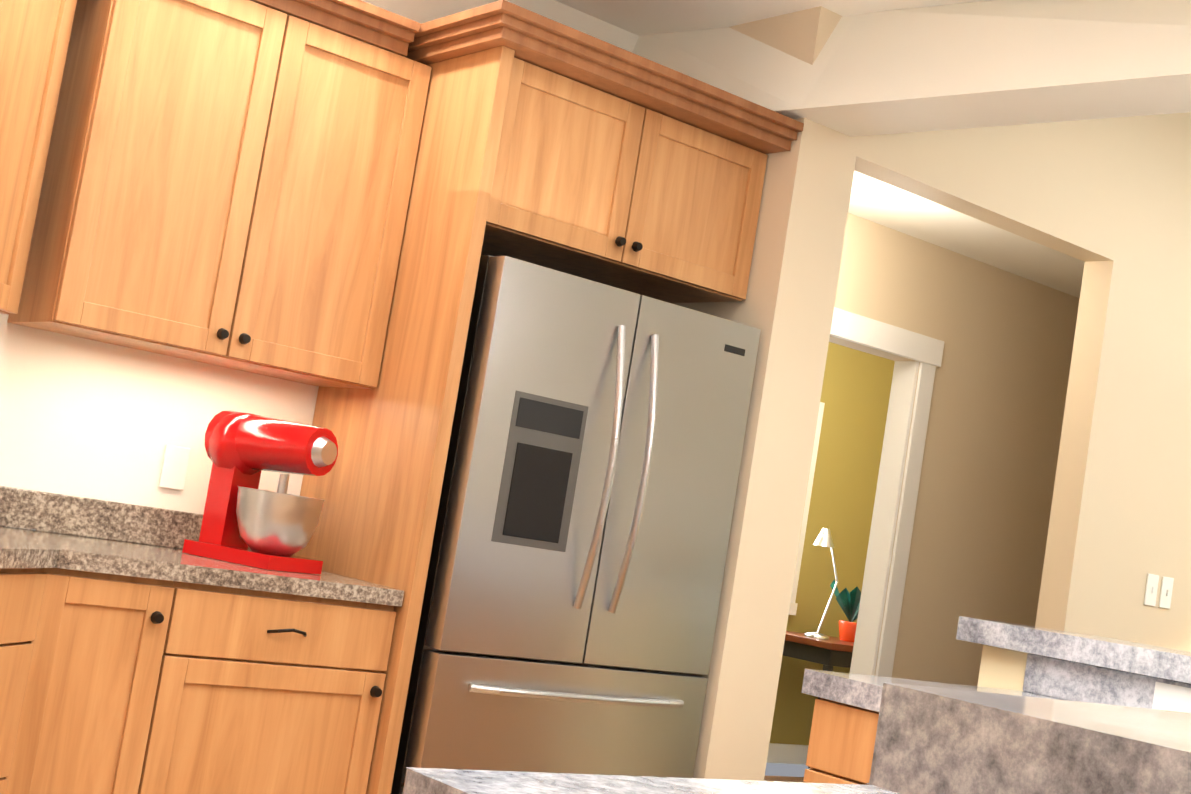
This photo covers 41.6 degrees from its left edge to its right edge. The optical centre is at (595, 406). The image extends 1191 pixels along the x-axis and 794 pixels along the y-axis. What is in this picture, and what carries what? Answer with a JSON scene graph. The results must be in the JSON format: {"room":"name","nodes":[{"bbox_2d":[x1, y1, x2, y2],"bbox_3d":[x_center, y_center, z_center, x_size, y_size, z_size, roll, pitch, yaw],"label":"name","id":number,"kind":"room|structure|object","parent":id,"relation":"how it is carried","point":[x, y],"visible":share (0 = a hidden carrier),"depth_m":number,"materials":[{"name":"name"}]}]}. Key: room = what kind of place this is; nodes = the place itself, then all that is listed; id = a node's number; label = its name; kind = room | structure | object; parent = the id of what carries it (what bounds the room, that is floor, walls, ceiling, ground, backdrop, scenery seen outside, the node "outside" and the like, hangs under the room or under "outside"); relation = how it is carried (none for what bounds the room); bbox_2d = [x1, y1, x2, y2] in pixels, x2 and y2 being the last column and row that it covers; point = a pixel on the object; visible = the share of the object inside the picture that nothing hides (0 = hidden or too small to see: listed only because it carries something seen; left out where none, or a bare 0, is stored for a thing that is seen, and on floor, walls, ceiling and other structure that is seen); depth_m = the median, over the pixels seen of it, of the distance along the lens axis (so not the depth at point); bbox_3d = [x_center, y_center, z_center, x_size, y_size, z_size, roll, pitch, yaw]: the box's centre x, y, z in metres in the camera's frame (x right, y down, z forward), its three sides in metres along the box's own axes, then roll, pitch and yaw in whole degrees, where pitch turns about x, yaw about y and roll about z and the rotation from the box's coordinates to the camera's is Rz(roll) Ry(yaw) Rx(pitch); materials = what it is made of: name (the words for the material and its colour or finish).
{"room":"kitchen","nodes":[
{"label":"kitchen","id":0,"kind":"room"},
{"bbox_2d":[0,0,638,513],"bbox_3d":[-0.818,-0.021,4.550,2.470,2.770,0.120,13,-6,-38],"label":"wall","id":1,"kind":"structure","parent":0,"point":[90,418],"depth_m":4.15,"materials":[{"name":"white paint"}]},
{"bbox_2d":[0,486,202,549],"bbox_3d":[-1.295,0.293,4.096,1.126,0.100,0.020,13,-6,-38],"label":"backsplash","id":2,"kind":"structure","parent":1,"relation":"attached to","point":[30,509],"depth_m":4.08,"materials":[{"name":"beige stone"}]},
{"bbox_2d":[17,0,431,388],"bbox_3d":[-0.958,-0.589,4.117,0.887,0.935,0.341,13,-6,-38],"label":"upper cabinet","id":3,"kind":"object","parent":1,"relation":"attached to","point":[225,183],"depth_m":4.01,"materials":[{"name":"brown wood"}]},
{"bbox_2d":[555,0,991,35],"bbox_3d":[1.138,-1.367,2.070,5.810,0.100,6.400,13,-6,-38],"label":"ceiling","id":4,"kind":"structure","parent":0,"point":[643,17],"depth_m":4.85,"materials":[{"name":"white paint"}]},
{"bbox_2d":[764,776,803,781],"bbox_3d":[2.259,1.904,4.240,6.880,0.100,8.200,13,-6,-38],"label":"floor","id":5,"kind":"structure","parent":0,"point":[784,778],"depth_m":8.38,"materials":[{"name":"brown wood"}]},
{"bbox_2d":[783,631,853,768],"bbox_3d":[1.404,1.698,8.775,1.050,0.760,0.600,13,-6,-38],"label":"office desk","id":6,"kind":"object","parent":5,"relation":"on","point":[830,653],"visible":0.12,"depth_m":8.36,"materials":[{"name":"brown wood"}]},
{"bbox_2d":[804,528,837,639],"bbox_3d":[1.258,0.971,8.629,0.215,0.599,0.140,13,-6,-38],"label":"desk lamp","id":7,"kind":"object","parent":6,"relation":"on","point":[824,538],"visible":0.98,"depth_m":8.59,"materials":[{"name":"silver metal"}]},
{"bbox_2d":[830,580,860,641],"bbox_3d":[1.445,1.151,8.808,0.262,0.333,0.306,13,-6,-38],"label":"potted plant","id":8,"kind":"object","parent":6,"relation":"on","point":[849,604],"visible":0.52,"depth_m":8.75,"materials":[{"name":"green plant"}]},
{"bbox_2d":[770,342,894,744],"bbox_3d":[0.846,0.582,7.646,4.420,2.600,2.050,13,-6,-38],"label":"wall","id":9,"kind":"structure","parent":0,"point":[856,390],"depth_m":9.24,"materials":[{"name":"yellow paint"}]},
{"bbox_2d":[767,402,824,764],"bbox_3d":[0.235,0.801,8.352,4.180,2.090,0.120,13,-6,-38],"label":"trim","id":10,"kind":"structure","parent":9,"relation":"in","point":[787,753],"depth_m":9.06,"materials":[{"name":"white wood"}]},
{"bbox_2d":[632,0,1190,136],"bbox_3d":[2.698,-0.811,3.224,1.898,0.360,6.250,13,-6,-38],"label":"ceiling","id":11,"kind":"structure","parent":0,"point":[992,63],"depth_m":4.28,"materials":[{"name":"white paint"}]},
{"bbox_2d":[671,6,1190,780],"bbox_3d":[2.133,0.071,6.318,4.760,3.800,0.750,13,-6,-38],"label":"wall","id":12,"kind":"structure","parent":0,"point":[1107,200],"depth_m":5.36,"materials":[{"name":"beige paint"}]},
{"bbox_2d":[1144,573,1164,606],"bbox_3d":[2.059,0.677,5.800,0.072,0.116,0.013,13,-6,-38],"label":"switch plate","id":13,"kind":"object","parent":12,"relation":"attached to","point":[1152,581],"depth_m":5.80,"materials":[{"name":"white plastic"}]},
{"bbox_2d":[1161,577,1173,608],"bbox_3d":[2.136,0.695,5.861,0.072,0.116,0.013,13,-6,-38],"label":"switch plate","id":14,"kind":"object","parent":12,"relation":"attached to","point":[1168,583],"depth_m":5.86,"materials":[{"name":"white plastic"}]},
{"bbox_2d":[829,171,1084,685],"bbox_3d":[1.810,0.638,6.433,4.360,2.600,1.050,13,-6,-38],"label":"wall","id":15,"kind":"structure","parent":0,"point":[994,308],"depth_m":6.75,"materials":[{"name":"beige paint"}]},
{"bbox_2d":[830,307,943,677],"bbox_3d":[0.621,0.683,6.579,1.020,2.160,0.935,13,-6,-38],"label":"door frame","id":16,"kind":"structure","parent":15,"relation":"attached to","point":[926,352],"depth_m":6.51,"materials":[{"name":"white wood"}]},
{"bbox_3d":[0.017,1.328,1.564,4.555,0.100,6.800,13,-6,-38],"label":"floor","id":17,"kind":"structure","parent":0,"visible":0},
{"bbox_2d":[0,578,151,793],"bbox_3d":[-1.575,0.708,3.144,0.890,0.872,0.842,13,-6,-38],"label":"base cabinet","id":18,"kind":"object","parent":17,"relation":"on","point":[70,655],"depth_m":3.44,"materials":[{"name":"brown wood"}]},
{"bbox_2d":[116,578,211,793],"bbox_3d":[-1.313,0.796,3.719,0.372,0.872,0.626,13,-6,-38],"label":"base cabinet","id":19,"kind":"object","parent":17,"relation":"on","point":[141,652],"depth_m":3.57,"materials":[{"name":"brown wood"}]},
{"bbox_2d":[176,586,401,793],"bbox_3d":[-1.011,0.864,3.959,0.658,0.872,0.626,13,-6,-38],"label":"base cabinet","id":20,"kind":"object","parent":17,"relation":"on","point":[287,691],"depth_m":3.77,"materials":[{"name":"brown wood"}]},
{"bbox_2d":[0,526,403,605],"bbox_3d":[-1.227,0.327,3.503,1.736,0.040,1.038,13,-6,-38],"label":"countertop","id":21,"kind":"structure","parent":20,"relation":"on","point":[48,557],"depth_m":3.61,"materials":[{"name":"beige stone"}]},
{"bbox_2d":[182,410,337,573],"bbox_3d":[-0.854,0.215,4.058,0.290,0.385,0.379,13,-6,-38],"label":"stand mixer","id":22,"kind":"object","parent":21,"relation":"on","point":[246,521],"visible":1,"depth_m":3.99,"materials":[{"name":"red metal"}]},
{"bbox_2d":[293,0,803,793],"bbox_3d":[-0.233,0.248,4.459,1.094,2.410,0.756,13,-6,-38],"label":"tall cabinet","id":23,"kind":"object","parent":17,"relation":"on","point":[547,142],"visible":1,"depth_m":4.20,"materials":[{"name":"brown wood"}]},
{"bbox_2d":[391,255,760,793],"bbox_3d":[-0.204,0.563,4.436,0.920,1.795,0.758,13,-6,-38],"label":"fridge","id":24,"kind":"object","parent":17,"relation":"on","point":[570,604],"visible":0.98,"depth_m":4.15,"materials":[{"name":"silver metal"}]},
{"bbox_2d":[403,616,1190,793],"bbox_3d":[0.894,0.897,2.399,3.170,1.157,2.540,13,-6,-38],"label":"breakfast bar","id":25,"kind":"object","parent":17,"relation":"on","point":[1037,710],"visible":1,"depth_m":1.26,"materials":[{"name":"grey stone"}]},
{"bbox_2d":[1151,681,1190,720],"bbox_3d":[1.318,0.664,3.549,0.006,0.065,0.120,13,-6,-38],"label":"outlet","id":26,"kind":"object","parent":25,"relation":"attached to","point":[1165,695],"depth_m":3.56,"materials":[{"name":"white plastic"}]},
{"bbox_3d":[-0.666,-0.412,-0.573,0.120,2.770,4.405,13,-6,-38],"label":"wall","id":27,"kind":"structure","parent":0,"visible":0},
{"bbox_2d":[0,0,167,323],"bbox_3d":[-1.494,-0.736,3.362,0.782,0.935,0.782,13,-6,-38],"label":"upper cabinet","id":28,"kind":"object","parent":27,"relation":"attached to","point":[78,77],"depth_m":3.74,"materials":[{"name":"brown wood"}]},
{"bbox_2d":[159,445,190,489],"bbox_3d":[-1.133,0.164,4.226,0.070,0.115,0.006,13,-6,-38],"label":"electrical outlet plate","id":29,"kind":"object","parent":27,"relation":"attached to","point":[174,467],"visible":1,"depth_m":4.21,"materials":[{"name":"white plastic"}]}
]}

